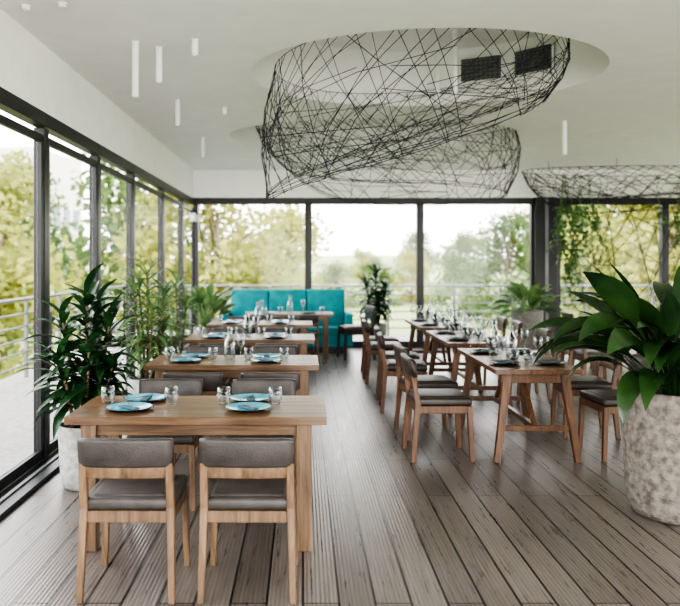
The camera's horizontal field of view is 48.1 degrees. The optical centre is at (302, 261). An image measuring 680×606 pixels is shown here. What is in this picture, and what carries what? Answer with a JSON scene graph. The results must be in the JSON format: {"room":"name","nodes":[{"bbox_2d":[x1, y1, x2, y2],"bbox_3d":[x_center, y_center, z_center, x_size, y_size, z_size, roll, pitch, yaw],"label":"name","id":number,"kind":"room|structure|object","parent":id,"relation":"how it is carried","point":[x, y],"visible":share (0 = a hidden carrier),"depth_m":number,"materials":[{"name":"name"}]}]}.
{"room":"restaurant","nodes":[
{"label":"restaurant","id":0,"kind":"room"},
{"bbox_2d":[0,8,192,197],"bbox_3d":[-2.150,-1.450,5.850,0.200,0.540,17.100,0,0,0],"label":"wall","id":1,"kind":"structure","parent":0,"point":[29,70],"depth_m":6.82,"materials":[{"name":"white paint"}]},
{"bbox_2d":[0,87,44,491],"bbox_3d":[-2.080,0.210,5.210,0.100,2.780,1.560,0,0,0],"label":"window","id":2,"kind":"structure","parent":1,"relation":"in","point":[10,103],"depth_m":5.93,"materials":[{"name":"black metal"}]},
{"bbox_2d":[34,113,98,459],"bbox_3d":[-2.080,0.210,6.770,0.100,2.780,1.560,0,0,0],"label":"window","id":3,"kind":"structure","parent":1,"relation":"in","point":[54,127],"depth_m":6.08,"materials":[{"name":"black metal"}]},
{"bbox_2d":[89,143,133,395],"bbox_3d":[-2.080,0.210,8.335,0.100,2.780,1.570,0,0,0],"label":"window","id":4,"kind":"structure","parent":1,"relation":"in","point":[105,155],"depth_m":8.01,"materials":[{"name":"black metal"}]},
{"bbox_2d":[126,164,163,386],"bbox_3d":[-2.080,0.210,10.110,0.100,2.780,1.980,0,0,0],"label":"window","id":5,"kind":"structure","parent":1,"relation":"in","point":[139,173],"depth_m":9.26,"materials":[{"name":"black metal"}]},
{"bbox_2d":[158,182,182,351],"bbox_3d":[-2.080,0.210,12.000,0.100,2.780,1.800,0,0,0],"label":"window","id":6,"kind":"structure","parent":1,"relation":"in","point":[168,189],"depth_m":11.56,"materials":[{"name":"black metal"}]},
{"bbox_2d":[178,193,193,350],"bbox_3d":[-2.080,0.210,13.550,0.100,2.780,1.300,0,0,0],"label":"window","id":7,"kind":"structure","parent":1,"relation":"in","point":[187,199],"depth_m":13.24,"materials":[{"name":"black metal"}]},
{"bbox_2d":[0,348,679,605],"bbox_3d":[3.375,1.700,5.850,11.350,0.200,17.200,0,0,0],"label":"floor","id":8,"kind":"structure","parent":0,"point":[537,526],"depth_m":4.48,"materials":[{"name":"wood"}]},
{"bbox_2d":[0,447,59,519],"bbox_3d":[-2.040,1.575,5.850,0.340,0.050,16.700,0,0,0],"label":"trim","id":9,"kind":"structure","parent":8,"relation":"on","point":[11,496],"depth_m":5.37,"materials":[{"name":"black metal"}]},
{"bbox_2d":[17,263,140,491],"bbox_3d":[-1.573,0.803,5.386,0.856,1.595,0.769,0,0,0],"label":"dracaena","id":10,"kind":"object","parent":8,"relation":"on","point":[98,364],"visible":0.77,"depth_m":5.33,"materials":[{"name":"green plant"}]},
{"bbox_2d":[75,438,189,603],"bbox_3d":[-0.830,1.213,3.775,0.464,0.778,0.513,0,0,0],"label":"dining chair","id":11,"kind":"object","parent":8,"relation":"on","point":[139,483],"visible":1,"depth_m":3.58,"materials":[{"name":"brown wood"}]},
{"bbox_2d":[104,257,185,394],"bbox_3d":[-1.537,0.775,7.517,0.844,1.650,0.812,0,0,-20],"label":"dracaena","id":12,"kind":"object","parent":8,"relation":"on","point":[140,350],"visible":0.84,"depth_m":7.49,"materials":[{"name":"green plant"}]},
{"bbox_2d":[126,378,202,510],"bbox_3d":[-0.925,1.213,5.135,0.464,0.778,0.513,0,0,0],"label":"dining chair","id":13,"kind":"object","parent":8,"relation":"on","point":[186,387],"visible":0.27,"depth_m":5.32,"materials":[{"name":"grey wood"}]},
{"bbox_2d":[150,269,201,354],"bbox_3d":[-1.627,0.843,9.706,0.747,1.515,0.629,0,0,0],"label":"dracaena","id":14,"kind":"object","parent":8,"relation":"on","point":[177,278],"visible":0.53,"depth_m":9.70,"materials":[{"name":"green plant"}]},
{"bbox_2d":[163,373,226,460],"bbox_3d":[-0.820,1.213,5.875,0.464,0.778,0.513,0,0,0],"label":"dining chair","id":15,"kind":"object","parent":8,"relation":"on","point":[211,381],"visible":0.18,"depth_m":5.63,"materials":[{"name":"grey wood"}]},
{"bbox_2d":[64,396,326,551],"bbox_3d":[-0.590,1.225,4.500,1.440,0.750,0.678,0,0,0],"label":"dining table","id":16,"kind":"object","parent":8,"relation":"on","point":[190,415],"visible":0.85,"depth_m":4.22,"materials":[{"name":"brown wood"}]},
{"bbox_2d":[105,402,152,411],"bbox_3d":[-1.000,0.836,4.375,0.270,0.026,0.270,0,0,-23],"label":"dinner plate","id":17,"kind":"object","parent":16,"relation":"on","point":[122,406],"visible":1,"depth_m":4.39,"materials":[{"name":"teal ceramic"}]},
{"bbox_2d":[123,393,167,401],"bbox_3d":[-0.965,0.836,4.670,0.270,0.026,0.270,0,0,31],"label":"dinner plate","id":18,"kind":"object","parent":16,"relation":"on","point":[142,397],"visible":0.97,"depth_m":4.70,"materials":[{"name":"teal ceramic"}]},
{"bbox_2d":[225,402,271,411],"bbox_3d":[-0.315,0.836,4.375,0.270,0.026,0.270,0,0,-17],"label":"dinner plate","id":19,"kind":"object","parent":16,"relation":"on","point":[238,406],"visible":1,"depth_m":4.39,"materials":[{"name":"teal ceramic"}]},
{"bbox_2d":[229,393,272,401],"bbox_3d":[-0.320,0.836,4.670,0.270,0.026,0.270,0,0,20],"label":"dinner plate","id":20,"kind":"object","parent":16,"relation":"on","point":[244,397],"visible":0.97,"depth_m":4.70,"materials":[{"name":"teal ceramic"}]},
{"bbox_2d":[186,346,231,435],"bbox_3d":[-0.925,1.213,7.235,0.464,0.778,0.513,0,0,1],"label":"dining chair","id":21,"kind":"object","parent":8,"relation":"on","point":[227,382],"visible":0.21,"depth_m":7.43,"materials":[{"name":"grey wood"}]},
{"bbox_2d":[184,282,236,333],"bbox_3d":[-1.538,0.970,12.322,0.895,1.260,1.309,0,0,0],"label":"rubber plant","id":22,"kind":"object","parent":8,"relation":"on","point":[215,302],"visible":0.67,"depth_m":12.14,"materials":[{"name":"green plant"}]},
{"bbox_2d":[199,343,242,382],"bbox_3d":[-0.831,1.213,7.915,0.464,0.778,0.513,0,0,1],"label":"dining chair","id":23,"kind":"object","parent":8,"relation":"on","point":[236,349],"visible":0.09,"depth_m":7.68,"materials":[{"name":"brown wood"}]},
{"bbox_2d":[211,328,246,354],"bbox_3d":[-0.925,1.213,9.275,0.464,0.778,0.513,0,0,1],"label":"dining chair","id":24,"kind":"object","parent":8,"relation":"on","point":[213,330],"visible":0.14,"depth_m":9.47,"materials":[{"name":"brown wood"}]},
{"bbox_2d":[144,355,318,395],"bbox_3d":[-0.590,1.225,6.600,1.440,0.750,0.678,0,0,0],"label":"dining table","id":25,"kind":"object","parent":8,"relation":"on","point":[301,364],"visible":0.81,"depth_m":6.32,"materials":[{"name":"brown wood"}]},
{"bbox_2d":[170,357,201,362],"bbox_3d":[-1.000,0.836,6.475,0.270,0.026,0.270,0,0,-23],"label":"dinner plate","id":26,"kind":"object","parent":25,"relation":"on","point":[181,359],"visible":1,"depth_m":6.49,"materials":[{"name":"teal ceramic"}]},
{"bbox_2d":[179,353,209,357],"bbox_3d":[-0.965,0.836,6.770,0.270,0.026,0.270,0,0,31],"label":"dinner plate","id":27,"kind":"object","parent":25,"relation":"on","point":[196,355],"visible":0.88,"depth_m":6.80,"materials":[{"name":"teal ceramic"}]},
{"bbox_2d":[250,357,281,362],"bbox_3d":[-0.315,0.836,6.475,0.270,0.026,0.270,0,0,-17],"label":"dinner plate","id":28,"kind":"object","parent":25,"relation":"on","point":[260,359],"visible":1,"depth_m":6.49,"materials":[{"name":"teal ceramic"}]},
{"bbox_2d":[220,327,254,354],"bbox_3d":[-0.830,1.213,9.915,0.464,0.778,0.513,0,0,0],"label":"dining chair","id":29,"kind":"object","parent":8,"relation":"on","point":[249,351],"visible":0.1,"depth_m":9.68,"materials":[{"name":"brown wood"}]},
{"bbox_2d":[227,316,256,333],"bbox_3d":[-0.925,1.213,11.275,0.464,0.778,0.513,0,0,1],"label":"dining chair","id":30,"kind":"object","parent":8,"relation":"on","point":[251,318],"visible":0.09,"depth_m":11.47,"materials":[{"name":"brown wood"}]},
{"bbox_2d":[197,438,297,604],"bbox_3d":[-0.260,1.213,3.775,0.464,0.778,0.513,0,0,1],"label":"dining chair","id":31,"kind":"object","parent":8,"relation":"on","point":[253,480],"visible":1,"depth_m":3.57,"materials":[{"name":"brown wood"}]},
{"bbox_2d":[183,334,314,354],"bbox_3d":[-0.590,1.225,8.640,1.440,0.750,0.678,0,0,0],"label":"dining table","id":32,"kind":"object","parent":8,"relation":"on","point":[250,340],"visible":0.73,"depth_m":8.34,"materials":[{"name":"brown wood"}]},
{"bbox_2d":[206,321,312,333],"bbox_3d":[-0.590,1.225,10.640,1.440,0.750,0.678,0,0,0],"label":"dining table","id":33,"kind":"object","parent":8,"relation":"on","point":[303,325],"visible":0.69,"depth_m":10.34,"materials":[{"name":"brown wood"}]},
{"bbox_2d":[226,378,295,476],"bbox_3d":[-0.275,1.213,5.135,0.464,0.778,0.513,0,0,1],"label":"dining chair","id":34,"kind":"object","parent":8,"relation":"on","point":[250,385],"visible":0.12,"depth_m":5.33,"materials":[{"name":"brown wood"}]},
{"bbox_2d":[241,373,299,395],"bbox_3d":[-0.240,1.213,5.875,0.464,0.778,0.513,0,0,0],"label":"dining chair","id":35,"kind":"object","parent":8,"relation":"on","point":[296,376],"visible":0.14,"depth_m":5.63,"materials":[{"name":"brown wood"}]},
{"bbox_2d":[252,346,296,354],"bbox_3d":[-0.275,1.213,7.235,0.464,0.778,0.513,0,0,0],"label":"dining chair","id":36,"kind":"object","parent":8,"relation":"on","point":[256,349],"visible":0.13,"depth_m":7.43,"materials":[{"name":"brown wood"}]},
{"bbox_2d":[255,343,298,354],"bbox_3d":[-0.260,1.213,7.915,0.464,0.778,0.513,0,0,0],"label":"dining chair","id":37,"kind":"object","parent":8,"relation":"on","point":[256,344],"visible":0.16,"depth_m":7.67,"materials":[{"name":"brown wood"}]},
{"bbox_2d":[263,328,298,333],"bbox_3d":[-0.275,1.213,9.275,0.464,0.778,0.513,0,0,1],"label":"dining chair","id":38,"kind":"object","parent":8,"relation":"on","point":[266,330],"visible":0.14,"depth_m":9.47,"materials":[{"name":"brown wood"}]},
{"bbox_2d":[270,316,299,320],"bbox_3d":[-0.275,1.213,11.275,0.464,0.778,0.513,0,0,1],"label":"dining chair","id":39,"kind":"object","parent":8,"relation":"on","point":[291,318],"visible":0.11,"depth_m":11.47,"materials":[{"name":"brown wood"}]},
{"bbox_2d":[221,289,352,352],"bbox_3d":[-0.280,1.050,13.727,2.320,1.100,0.735,0,0,0],"label":"sofa","id":40,"kind":"object","parent":8,"relation":"on","point":[333,300],"visible":0.37,"depth_m":13.90,"materials":[{"name":"teal fabric"}]},
{"bbox_2d":[245,311,333,359],"bbox_3d":[-0.220,1.225,12.720,1.440,0.750,0.678,0,0,0],"label":"dining table","id":41,"kind":"object","parent":8,"relation":"on","point":[324,317],"visible":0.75,"depth_m":12.41,"materials":[{"name":"brown wood"}]},
{"bbox_2d":[290,315,318,363],"bbox_3d":[0.003,1.213,12.075,0.464,0.778,0.513,0,0,-6],"label":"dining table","id":42,"kind":"object","parent":8,"relation":"on","point":[314,318],"visible":0.38,"depth_m":11.88,"materials":[{"name":"brown wood"}]},
{"bbox_2d":[337,305,376,360],"bbox_3d":[0.897,1.166,12.605,0.575,0.871,0.520,0,0,-11],"label":"dining chair","id":43,"kind":"object","parent":8,"relation":"on","point":[370,311],"visible":0.8,"depth_m":12.41,"materials":[{"name":"grey leather"}]},
{"bbox_2d":[352,263,397,335],"bbox_3d":[1.316,0.806,13.606,0.836,1.588,0.741,0,0,0],"label":"dracaena","id":44,"kind":"object","parent":8,"relation":"on","point":[379,295],"visible":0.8,"depth_m":13.56,"materials":[{"name":"green plant"}]},
{"bbox_2d":[360,315,398,370],"bbox_3d":[1.094,1.190,10.929,0.544,0.824,0.492,0,0,-2],"label":"dining chair","id":45,"kind":"object","parent":8,"relation":"on","point":[372,338],"visible":0.38,"depth_m":10.96,"materials":[{"name":"brown wood"}]},
{"bbox_2d":[361,319,402,384],"bbox_3d":[1.054,1.190,10.150,0.544,0.824,0.492,0,0,-1],"label":"dining chair","id":46,"kind":"object","parent":8,"relation":"on","point":[371,348],"visible":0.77,"depth_m":9.92,"materials":[{"name":"brown wood"}]},
{"bbox_2d":[374,326,419,399],"bbox_3d":[1.114,1.190,9.032,0.544,0.824,0.492,0,0,4],"label":"dining chair","id":47,"kind":"object","parent":8,"relation":"on","point":[389,354],"visible":0.47,"depth_m":8.83,"materials":[{"name":"brown wood"}]},
{"bbox_2d":[377,332,427,413],"bbox_3d":[1.074,1.190,8.252,0.544,0.824,0.492,0,0,4],"label":"dining chair","id":48,"kind":"object","parent":8,"relation":"on","point":[389,365],"visible":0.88,"depth_m":8.03,"materials":[{"name":"brown wood"}]},
{"bbox_2d":[393,343,458,439],"bbox_3d":[1.134,1.190,7.077,0.544,0.824,0.492,0,0,-5],"label":"dining chair","id":49,"kind":"object","parent":8,"relation":"on","point":[424,381],"visible":0.56,"depth_m":7.04,"materials":[{"name":"brown wood"}]},
{"bbox_2d":[400,353,474,462],"bbox_3d":[1.094,1.190,6.299,0.544,0.824,0.492,0,0,-1],"label":"dining chair","id":50,"kind":"object","parent":8,"relation":"on","point":[447,400],"visible":1,"depth_m":6.07,"materials":[{"name":"brown wood"}]},
{"bbox_2d":[405,319,473,379],"bbox_3d":[1.870,1.227,10.600,0.699,0.755,1.500,0,0,0],"label":"trestle table","id":51,"kind":"object","parent":8,"relation":"on","point":[427,348],"visible":0.54,"depth_m":10.14,"materials":[{"name":"brown wood"}]},
{"bbox_2d":[425,330,514,413],"bbox_3d":[1.870,1.227,8.700,0.699,0.755,1.500,0,0,0],"label":"trestle table","id":52,"kind":"object","parent":8,"relation":"on","point":[455,370],"visible":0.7,"depth_m":8.23,"materials":[{"name":"brown wood"}]},
{"bbox_2d":[465,316,507,374],"bbox_3d":[2.646,1.197,10.960,0.534,0.809,0.482,0,0,1],"label":"dining chair","id":53,"kind":"object","parent":8,"relation":"on","point":[501,323],"visible":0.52,"depth_m":10.91,"materials":[{"name":"brown wood"}]},
{"bbox_2d":[480,320,522,383],"bbox_3d":[2.646,1.197,10.178,0.534,0.809,0.482,0,0,4],"label":"dining chair","id":54,"kind":"object","parent":8,"relation":"on","point":[517,324],"visible":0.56,"depth_m":9.96,"materials":[{"name":"brown wood"}]},
{"bbox_2d":[457,348,583,462],"bbox_3d":[1.870,1.227,6.750,0.699,0.755,1.500,0,0,0],"label":"trestle table","id":55,"kind":"object","parent":8,"relation":"on","point":[525,372],"visible":0.86,"depth_m":6.09,"materials":[{"name":"brown wood"}]},
{"bbox_2d":[468,349,496,353],"bbox_3d":[1.680,0.836,7.110,0.270,0.026,0.270,0,0,-12],"label":"dinner plate","id":56,"kind":"object","parent":55,"relation":"on","point":[479,351],"visible":1,"depth_m":7.11,"materials":[{"name":"ceramic"}]},
{"bbox_2d":[488,359,521,364],"bbox_3d":[1.680,0.836,6.330,0.270,0.026,0.270,0,0,-3],"label":"dinner plate","id":57,"kind":"object","parent":55,"relation":"on","point":[497,361],"visible":1,"depth_m":6.34,"materials":[{"name":"ceramic"}]},
{"bbox_2d":[534,359,566,364],"bbox_3d":[2.060,0.836,6.330,0.270,0.026,0.270,0,0,4],"label":"dinner plate","id":58,"kind":"object","parent":55,"relation":"on","point":[542,361],"visible":0.95,"depth_m":6.34,"materials":[{"name":"ceramic"}]},
{"bbox_2d":[498,328,551,399],"bbox_3d":[2.646,1.197,9.060,0.534,0.809,0.482,0,0,-1],"label":"dining chair","id":59,"kind":"object","parent":8,"relation":"on","point":[539,332],"visible":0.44,"depth_m":9.04,"materials":[{"name":"brown wood"}]},
{"bbox_2d":[488,281,562,352],"bbox_3d":[3.977,0.965,13.434,1.314,1.271,1.351,0,0,0],"label":"potted palm","id":60,"kind":"object","parent":8,"relation":"on","point":[530,317],"visible":0.91,"depth_m":13.20,"materials":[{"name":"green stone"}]},
{"bbox_2d":[516,344,573,404],"bbox_3d":[2.646,1.197,8.278,0.534,0.809,0.482,0,0,4],"label":"dining chair","id":61,"kind":"object","parent":8,"relation":"on","point":[569,353],"visible":0.16,"depth_m":8.46,"materials":[{"name":"brown wood"}]},
{"bbox_2d":[533,197,557,347],"bbox_3d":[4.510,0.200,14.210,0.420,2.800,0.320,0,0,0],"label":"steel column","id":62,"kind":"structure","parent":8,"relation":"on","point":[545,270],"depth_m":14.07,"materials":[{"name":"black metal"}]},
{"bbox_2d":[549,327,595,375],"bbox_3d":[3.625,1.213,10.300,0.513,0.778,0.464,0,0,0],"label":"dining chair","id":63,"kind":"object","parent":8,"relation":"on","point":[554,330],"visible":0.2,"depth_m":10.16,"materials":[{"name":"brown wood"}]},
{"bbox_2d":[550,351,620,438],"bbox_3d":[2.646,1.197,7.108,0.534,0.809,0.482,0,0,4],"label":"dining chair","id":64,"kind":"object","parent":8,"relation":"on","point":[578,383],"visible":0.52,"depth_m":6.92,"materials":[{"name":"brown wood"}]},
{"bbox_2d":[571,330,620,388],"bbox_3d":[3.625,1.213,9.500,0.513,0.778,0.464,0,0,0],"label":"dining chair","id":65,"kind":"object","parent":8,"relation":"on","point":[579,354],"visible":0.19,"depth_m":9.36,"materials":[{"name":"brown wood"}]},
{"bbox_2d":[529,261,679,525],"bbox_3d":[2.352,0.772,4.849,1.719,1.657,1.822,0,0,0],"label":"potted plant","id":66,"kind":"object","parent":8,"relation":"on","point":[648,400],"visible":1,"depth_m":4.61,"materials":[{"name":"plant"}]},
{"bbox_2d":[578,354,662,461],"bbox_3d":[2.646,1.197,6.332,0.534,0.809,0.482,0,0,-4],"label":"dining chair","id":67,"kind":"object","parent":8,"relation":"on","point":[604,401],"visible":0.34,"depth_m":6.29,"materials":[{"name":"brown wood"}]},
{"bbox_2d":[0,0,679,169],"bbox_3d":[3.375,-2.020,5.850,11.350,0.600,17.200,0,0,0],"label":"ceiling","id":68,"kind":"structure","parent":0,"point":[617,95],"depth_m":7.63,"materials":[{"name":"paint"}]},
{"bbox_2d":[131,41,139,97],"bbox_3d":[-1.310,-1.505,5.940,0.068,0.430,0.066,0,0,0],"label":"pendant spotlight","id":69,"kind":"object","parent":68,"relation":"hanging from","point":[135,44],"visible":1,"depth_m":5.92,"materials":[{"name":"white paint"}]},
{"bbox_2d":[155,47,162,82],"bbox_3d":[-1.156,-1.580,6.100,0.068,0.280,0.066,0,0,0],"label":"pendant spotlight","id":70,"kind":"object","parent":68,"relation":"hanging from","point":[158,49],"visible":1,"depth_m":6.08,"materials":[{"name":"white paint"}]},
{"bbox_2d":[175,99,180,125],"bbox_3d":[-1.330,-1.585,8.070,0.068,0.270,0.066,0,0,0],"label":"pendant spotlight","id":71,"kind":"object","parent":68,"relation":"hanging from","point":[177,101],"visible":1,"depth_m":8.05,"materials":[{"name":"white paint"}]},
{"bbox_2d":[191,39,198,55],"bbox_3d":[-0.837,-1.660,5.890,0.068,0.120,0.066,0,0,0],"label":"pendant spotlight","id":72,"kind":"object","parent":68,"relation":"hanging from","point":[194,41],"visible":1,"depth_m":5.87,"materials":[{"name":"white paint"}]},
{"bbox_2d":[255,118,520,205],"bbox_3d":[1.142,-1.349,10.349,3.592,1.010,2.434,0,0,0],"label":"sculpture","id":73,"kind":"object","parent":68,"relation":"hanging from","point":[258,129],"depth_m":10.10,"materials":[{"name":"black metal"}]},
{"bbox_2d":[261,28,570,200],"bbox_3d":[1.001,-1.235,6.985,2.764,1.390,2.636,0,0,0],"label":"sculpture","id":74,"kind":"object","parent":68,"relation":"hanging from","point":[547,93],"visible":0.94,"depth_m":6.33,"materials":[{"name":"black metal"}]},
{"bbox_2d":[434,38,440,100],"bbox_3d":[1.400,-2.000,7.900,0.068,0.640,0.066,0,0,0],"label":"pendant spotlight","id":75,"kind":"object","parent":68,"relation":"hanging from","point":[437,47],"visible":0.71,"depth_m":7.88,"materials":[{"name":"white paint"}]},
{"bbox_2d":[452,29,457,93],"bbox_3d":[1.520,-2.000,7.600,0.068,0.640,0.066,0,0,0],"label":"pendant spotlight","id":76,"kind":"object","parent":68,"relation":"hanging from","point":[454,31],"visible":0.85,"depth_m":7.58,"materials":[{"name":"white paint"}]},
{"bbox_2d":[459,53,502,83],"bbox_3d":[1.908,-2.070,8.145,0.470,0.280,0.045,0,0,27],"label":"ceiling vent","id":77,"kind":"object","parent":68,"relation":"in","point":[486,61],"visible":0.85,"depth_m":8.13,"materials":[{"name":"black metal"}]},
{"bbox_2d":[513,41,554,76],"bbox_3d":[2.364,-2.070,7.789,0.045,0.280,0.470,0,0,-41],"label":"ceiling vent","id":78,"kind":"object","parent":68,"relation":"in","point":[551,51],"visible":0.63,"depth_m":7.76,"materials":[{"name":"black metal"}]},
{"bbox_2d":[562,121,566,154],"bbox_3d":[3.200,-1.515,9.300,0.068,0.410,0.066,0,0,0],"label":"pendant spotlight","id":79,"kind":"object","parent":68,"relation":"hanging from","point":[564,123],"visible":1,"depth_m":9.28,"materials":[{"name":"white paint"}]},
{"bbox_3d":[5.750,-1.635,13.250,3.107,0.170,1.308,0,0,0],"label":"wires","id":80,"kind":"object","parent":68,"relation":"hanging from","visible":0},
{"bbox_2d":[521,165,679,213],"bbox_3d":[5.714,-1.220,13.200,3.851,0.729,1.544,0,0,0],"label":"sculpture","id":81,"kind":"object","parent":80,"relation":"hanging from","point":[614,196],"visible":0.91,"depth_m":12.85,"materials":[{"name":"black metal"}]},
{"bbox_2d":[545,173,679,305],"bbox_3d":[5.524,-0.383,12.895,2.739,2.242,0.465,0,0,0],"label":"vine","id":82,"kind":"object","parent":81,"relation":"hanging from","point":[564,245],"visible":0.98,"depth_m":12.89,"materials":[{"name":"green plant"}]},
{"bbox_2d":[564,200,679,315],"bbox_3d":[6.100,0.044,13.425,3.012,2.220,0.862,0,0,0],"label":"screen","id":83,"kind":"object","parent":81,"relation":"hanging from","point":[610,203],"visible":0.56,"depth_m":13.27,"materials":[{"name":"black metal"}]},
{"bbox_2d":[193,170,679,197],"bbox_3d":[3.375,-1.460,14.300,10.850,0.520,0.200,0,0,0],"label":"wall","id":84,"kind":"structure","parent":0,"point":[206,183],"depth_m":14.20,"materials":[{"name":"white paint"}]},
{"bbox_2d":[193,198,306,326],"bbox_3d":[-0.988,0.200,14.260,2.125,2.800,0.140,0,0,0],"label":"window","id":85,"kind":"structure","parent":84,"relation":"in","point":[197,201],"depth_m":14.19,"materials":[{"name":"black metal"}]},
{"bbox_2d":[307,198,418,347],"bbox_3d":[1.123,0.200,14.260,2.095,2.800,0.140,0,0,0],"label":"window","id":86,"kind":"structure","parent":84,"relation":"in","point":[310,201],"depth_m":14.19,"materials":[{"name":"black metal"}]},
{"bbox_2d":[419,198,532,347],"bbox_3d":[3.235,0.200,14.260,2.130,2.800,0.140,0,0,0],"label":"window","id":87,"kind":"structure","parent":84,"relation":"in","point":[504,201],"depth_m":14.19,"materials":[{"name":"black metal"}]},
{"bbox_2d":[558,198,663,316],"bbox_3d":[5.735,0.200,14.260,2.030,2.800,0.140,0,0,0],"label":"window","id":88,"kind":"structure","parent":84,"relation":"in","point":[631,200],"depth_m":14.19,"materials":[{"name":"black metal"}]},
{"bbox_2d":[664,198,679,283],"bbox_3d":[7.775,0.200,14.260,2.050,2.800,0.140,0,0,0],"label":"window","id":89,"kind":"structure","parent":84,"relation":"in","point":[666,211],"depth_m":14.19,"materials":[{"name":"black metal"}]},
{"label":"outside","id":90,"kind":"structure","parent":0,"visible":0},
{"bbox_2d":[3,249,655,371],"bbox_3d":[20.000,-0.043,70.000,200.000,13.596,220.000,0,0,0],"label":"ground","id":91,"kind":"structure","parent":90,"point":[346,259],"depth_m":62.64,"materials":[{"name":"green plant"}]},
{"bbox_2d":[0,146,81,339],"bbox_3d":[-24.075,-0.400,59.505,10.050,16.000,9.000,0,0,11],"label":"apartment building","id":92,"kind":"structure","parent":91,"relation":"on","point":[61,165],"depth_m":59.98,"materials":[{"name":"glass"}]},
{"bbox_2d":[0,149,88,379],"bbox_3d":[-9.568,1.519,23.918,7.064,10.185,6.979,0,0,-39],"label":"tree","id":93,"kind":"object","parent":91,"relation":"on","point":[16,280],"visible":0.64,"depth_m":23.04,"materials":[{"name":"green plant"}]},
{"bbox_2d":[0,151,106,378],"bbox_3d":[-13.168,0.862,33.124,7.743,11.501,8.322,0,0,-40],"label":"tree","id":94,"kind":"object","parent":91,"relation":"on","point":[57,241],"visible":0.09,"depth_m":32.91,"materials":[{"name":"green plant"}]},
{"bbox_2d":[52,151,253,339],"bbox_3d":[-6.181,0.144,31.850,9.362,12.938,8.711,0,0,-26],"label":"tree","id":95,"kind":"object","parent":91,"relation":"on","point":[109,180],"visible":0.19,"depth_m":29.87,"materials":[{"name":"green plant"}]},
{"bbox_2d":[102,183,333,334],"bbox_3d":[-3.114,1.288,25.593,7.296,10.648,7.385,0,0,-21],"label":"tree","id":96,"kind":"object","parent":91,"relation":"on","point":[221,265],"visible":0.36,"depth_m":25.33,"materials":[{"name":"green plant"}]},
{"bbox_2d":[232,205,355,323],"bbox_3d":[-1.228,1.919,33.606,5.851,9.386,6.686,0,0,45],"label":"tree","id":97,"kind":"object","parent":91,"relation":"on","point":[295,225],"visible":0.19,"depth_m":33.42,"materials":[{"name":"green plant"}]},
{"bbox_2d":[313,260,361,308],"bbox_3d":[2.486,2.944,61.986,4.577,6.325,4.259,0,0,7],"label":"tree","id":98,"kind":"object","parent":91,"relation":"on","point":[338,269],"visible":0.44,"depth_m":61.93,"materials":[{"name":"green plant"}]},
{"bbox_2d":[341,247,375,282],"bbox_3d":[7.023,1.636,90.015,4.835,6.944,5.396,0,0,38],"label":"tree","id":99,"kind":"object","parent":91,"relation":"on","point":[359,255],"visible":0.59,"depth_m":89.82,"materials":[{"name":"green plant"}]},
{"bbox_2d":[350,255,403,305],"bbox_3d":[6.105,2.753,64.062,4.854,6.709,4.517,0,0,-17],"label":"tree","id":100,"kind":"object","parent":91,"relation":"on","point":[376,261],"visible":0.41,"depth_m":63.44,"materials":[{"name":"green plant"}]},
{"bbox_2d":[389,248,436,304],"bbox_3d":[9.787,2.196,66.002,4.863,6.826,4.255,0,0,40],"label":"tree","id":101,"kind":"object","parent":91,"relation":"on","point":[408,262],"visible":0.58,"depth_m":65.69,"materials":[{"name":"green plant"}]},
{"bbox_2d":[388,228,442,283],"bbox_3d":[13.049,0.296,88.152,6.701,8.626,6.239,0,0,12],"label":"tree","id":102,"kind":"object","parent":91,"relation":"on","point":[411,240],"visible":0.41,"depth_m":87.93,"materials":[{"name":"green plant"}]},
{"bbox_2d":[427,228,499,317],"bbox_3d":[11.859,1.535,55.956,5.894,8.146,5.485,0,0,-4],"label":"tree","id":103,"kind":"object","parent":91,"relation":"on","point":[460,244],"visible":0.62,"depth_m":55.36,"materials":[{"name":"green plant"}]},
{"bbox_2d":[450,205,528,324],"bbox_3d":[13.397,0.914,50.136,6.324,9.392,6.796,0,0,-23],"label":"tree","id":104,"kind":"object","parent":91,"relation":"on","point":[511,232],"visible":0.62,"depth_m":50.16,"materials":[{"name":"green plant"}]},
{"bbox_2d":[502,205,617,316],"bbox_3d":[15.927,0.140,45.823,7.098,10.542,7.628,0,0,36],"label":"tree","id":105,"kind":"object","parent":91,"relation":"on","point":[525,237],"visible":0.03,"depth_m":46.28,"materials":[{"name":"green plant"}]},
{"bbox_2d":[499,205,658,334],"bbox_3d":[11.626,1.818,31.011,6.935,9.584,6.453,0,0,17],"label":"tree","id":106,"kind":"object","parent":91,"relation":"on","point":[563,289],"visible":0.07,"depth_m":30.57,"materials":[{"name":"green plant"}]},
{"bbox_2d":[561,205,679,317],"bbox_3d":[12.106,1.288,24.647,7.296,10.648,7.385,0,0,-9],"label":"tree","id":107,"kind":"object","parent":91,"relation":"on","point":[636,267],"visible":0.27,"depth_m":24.68,"materials":[{"name":"green plant"}]},
{"bbox_2d":[580,205,671,314],"bbox_3d":[15.134,0.840,33.137,7.628,10.542,7.098,0,0,-32],"label":"tree","id":108,"kind":"object","parent":91,"relation":"on","point":[641,229],"visible":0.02,"depth_m":31.87,"materials":[{"name":"green plant"}]},
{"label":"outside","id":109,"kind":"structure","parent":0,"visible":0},
{"bbox_2d":[0,330,510,471],"bbox_3d":[3.425,1.720,6.000,15.150,0.200,24.000,0,0,0],"label":"deck","id":110,"kind":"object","parent":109,"point":[16,410],"visible":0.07,"depth_m":8.35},
{"bbox_2d":[0,285,125,376],"bbox_3d":[-3.900,1.057,6.300,0.052,1.126,20.645,0,0,0],"label":"balcony railing","id":111,"kind":"object","parent":110,"relation":"on","point":[25,299],"visible":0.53,"depth_m":10.69,"materials":[{"name":"grey metal"}]},
{"bbox_2d":[125,285,672,335],"bbox_3d":[3.300,1.057,16.600,14.445,1.126,0.052,0,0,0],"label":"balcony railing","id":112,"kind":"object","parent":110,"relation":"on","point":[255,286],"visible":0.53,"depth_m":16.58,"materials":[{"name":"grey metal"}]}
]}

